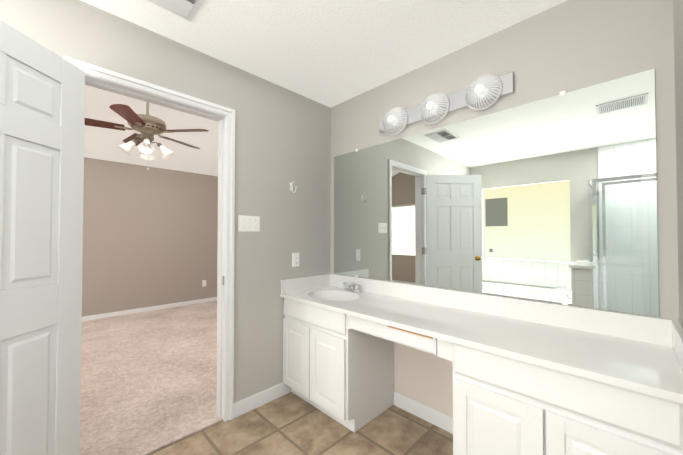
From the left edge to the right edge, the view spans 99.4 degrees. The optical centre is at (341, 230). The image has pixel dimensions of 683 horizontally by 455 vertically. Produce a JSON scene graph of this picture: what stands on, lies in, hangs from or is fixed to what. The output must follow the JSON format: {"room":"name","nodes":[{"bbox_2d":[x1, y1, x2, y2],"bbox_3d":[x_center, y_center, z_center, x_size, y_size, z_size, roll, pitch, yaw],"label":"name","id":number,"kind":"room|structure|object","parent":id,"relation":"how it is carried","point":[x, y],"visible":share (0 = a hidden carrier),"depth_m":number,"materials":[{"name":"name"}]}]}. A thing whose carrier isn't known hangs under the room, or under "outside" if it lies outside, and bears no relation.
{"room":"bathroom","nodes":[
{"label":"bathroom","id":0,"kind":"room"},
{"bbox_2d":[82,157,217,316],"bbox_3d":[-3.848,0.119,4.197,0.120,2.410,6.340,-1,-1,45],"label":"wall","id":1,"kind":"structure","parent":0,"point":[150,236],"depth_m":4.75,"materials":[{"name":"beige paint"}]},
{"bbox_2d":[82,297,216,321],"bbox_3d":[-3.801,1.277,4.131,0.014,0.068,6.100,-1,-1,45],"label":"baseboard","id":2,"kind":"structure","parent":1,"relation":"attached to","point":[114,314],"depth_m":4.71,"materials":[{"name":"white wood"}]},
{"bbox_2d":[84,85,217,175],"bbox_3d":[-2.584,-1.414,2.968,3.680,0.725,6.340,-1,-1,45],"label":"ceiling","id":3,"kind":"structure","parent":0,"point":[100,143],"depth_m":4.18,"materials":[{"name":"white paint"}]},
{"bbox_2d":[84,102,208,169],"bbox_3d":[-2.071,-1.116,3.050,1.217,0.986,1.239,-1,-1,45],"label":"ceiling fan","id":4,"kind":"object","parent":3,"relation":"hanging from","point":[147,126],"visible":0.94,"depth_m":2.93,"materials":[{"name":"brown wood"}]},
{"bbox_2d":[80,300,222,454],"bbox_3d":[-2.548,1.327,2.889,3.780,0.072,6.340,-1,-1,45],"label":"floor","id":5,"kind":"structure","parent":0,"point":[148,382],"depth_m":2.50,"materials":[{"name":"beige carpet"}]},
{"bbox_2d":[0,0,330,402],"bbox_3d":[-1.322,0.061,1.518,0.120,2.440,3.590,-1,-1,45],"label":"wall","id":6,"kind":"structure","parent":0,"point":[282,138],"depth_m":2.12,"materials":[{"name":"grey paint"}]},
{"bbox_2d":[0,20,84,454],"bbox_3d":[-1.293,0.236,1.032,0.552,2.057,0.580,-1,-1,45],"label":"door leaf","id":7,"kind":"structure","parent":6,"relation":"in","point":[42,104],"depth_m":1.22,"materials":[{"name":"white wood"}]},
{"bbox_2d":[63,56,234,421],"bbox_3d":[-1.094,0.220,1.741,0.147,2.128,0.864,-1,-1,45],"label":"door frame","id":8,"kind":"structure","parent":6,"relation":"attached to","point":[110,75],"depth_m":1.97,"materials":[{"name":"white wood"}]},
{"bbox_2d":[238,215,259,231],"bbox_3d":[-0.660,-0.050,2.089,0.019,0.116,0.166,-1,-1,45],"label":"switch plate","id":9,"kind":"object","parent":6,"relation":"attached to","point":[248,223],"visible":1,"depth_m":2.08,"materials":[{"name":"white plastic"}]},
{"bbox_2d":[233,382,290,418],"bbox_3d":[-0.576,1.241,2.158,0.014,0.100,0.481,-1,-1,45],"label":"baseboard","id":10,"kind":"structure","parent":6,"relation":"attached to","point":[243,406],"depth_m":2.12,"materials":[{"name":"white wood"}]},
{"bbox_2d":[290,181,296,192],"bbox_3d":[-0.384,-0.350,2.331,0.076,0.096,0.018,-1,-1,45],"label":"robe hook","id":11,"kind":"object","parent":6,"relation":"attached to","point":[291,187],"visible":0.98,"depth_m":2.34,"materials":[{"name":"white plastic"}]},
{"bbox_2d":[292,253,298,266],"bbox_3d":[-0.373,0.239,2.381,0.008,0.116,0.072,-1,-1,45],"label":"outlet","id":12,"kind":"object","parent":6,"relation":"attached to","point":[295,259],"visible":1,"depth_m":2.37,"materials":[{"name":"white plastic"}]},
{"bbox_2d":[281,273,331,292],"bbox_3d":[-0.288,0.442,2.454,0.020,0.108,0.513,-1,-1,45],"label":"backsplash","id":13,"kind":"structure","parent":6,"relation":"attached to","point":[290,285],"depth_m":2.43,"materials":[{"name":"white stone"}]},
{"bbox_2d":[149,392,452,454],"bbox_3d":[-0.179,1.292,0.365,3.140,0.060,3.590,-1,-1,45],"label":"floor","id":14,"kind":"structure","parent":0,"point":[290,423],"depth_m":1.81,"materials":[{"name":"brown tile"}]},
{"bbox_2d":[394,391,452,433],"bbox_3d":[0.625,1.237,1.918,0.663,0.100,0.014,-1,-1,45],"label":"baseboard","id":15,"kind":"structure","parent":14,"relation":"on","point":[435,417],"depth_m":1.97,"materials":[{"name":"white wood"}]},
{"bbox_2d":[444,337,682,454],"bbox_3d":[0.942,0.889,1.252,0.728,0.775,0.518,-1,-1,45],"label":"base cabinet","id":16,"kind":"object","parent":14,"relation":"on","point":[530,377],"depth_m":1.07,"materials":[{"name":"white wood"}]},
{"bbox_2d":[288,285,682,396],"bbox_3d":[0.455,0.496,1.734,2.088,0.024,0.528,-1,-1,45],"label":"countertop","id":17,"kind":"structure","parent":16,"relation":"on","point":[644,363],"depth_m":1.29,"materials":[{"name":"white stone"}]},
{"bbox_2d":[342,282,360,291],"bbox_3d":[0.059,0.456,2.345,0.199,0.074,0.147,-1,-1,45],"label":"centerset faucet","id":18,"kind":"object","parent":17,"relation":"on","point":[350,287],"visible":1,"depth_m":2.33,"materials":[{"name":"silver metal"}]},
{"bbox_2d":[80,0,566,107],"bbox_3d":[-0.214,-1.207,0.440,3.240,0.060,3.590,-1,-1,45],"label":"ceiling","id":19,"kind":"structure","parent":0,"point":[330,53],"depth_m":1.69,"materials":[{"name":"white paint"}]},
{"bbox_2d":[147,0,204,21],"bbox_3d":[-0.868,-1.154,1.364,0.270,0.016,0.380,-1,-1,45],"label":"ceiling vent","id":20,"kind":"object","parent":19,"relation":"in","point":[187,9],"visible":1,"depth_m":1.48,"materials":[{"name":"white metal"}]},
{"bbox_2d":[394,342,452,416],"bbox_3d":[0.629,0.850,1.929,0.667,0.675,0.001,-1,-1,45],"label":"bathroom wall patch at the knee space","id":21,"kind":"object","parent":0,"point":[425,378],"visible":0.43,"depth_m":1.99,"materials":[{"name":"beige"}]},
{"bbox_2d":[331,0,678,416],"bbox_3d":[1.046,0.062,1.607,3.120,2.440,0.130,-1,-1,45],"label":"wall","id":22,"kind":"structure","parent":0,"point":[552,199],"depth_m":1.54,"materials":[{"name":"grey paint"}]},
{"bbox_2d":[379,72,513,135],"bbox_3d":[0.599,-0.813,1.909,0.924,0.210,0.108,-1,-1,45],"label":"vanity light bar","id":23,"kind":"object","parent":22,"relation":"attached to","point":[494,87],"visible":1,"depth_m":1.85,"materials":[{"name":"white glass"}]},
{"bbox_2d":[332,274,675,344],"bbox_3d":[0.634,0.433,1.915,2.088,0.108,0.020,-1,-1,45],"label":"backsplash","id":24,"kind":"structure","parent":22,"relation":"attached to","point":[656,330],"depth_m":1.52,"materials":[{"name":"white stone"}]},
{"bbox_2d":[673,0,682,326],"bbox_3d":[1.175,0.051,0.895,0.120,2.440,0.720,-1,-1,45],"label":"wall","id":25,"kind":"structure","parent":0,"point":[678,34],"depth_m":1.12,"materials":[{"name":"grey paint"}]},
{"bbox_2d":[672,321,682,372],"bbox_3d":[1.181,0.418,0.998,0.020,0.108,0.513,-1,-1,45],"label":"backsplash","id":26,"kind":"structure","parent":25,"relation":"attached to","point":[677,330],"depth_m":1.05,"materials":[{"name":"white stone"}]}
]}

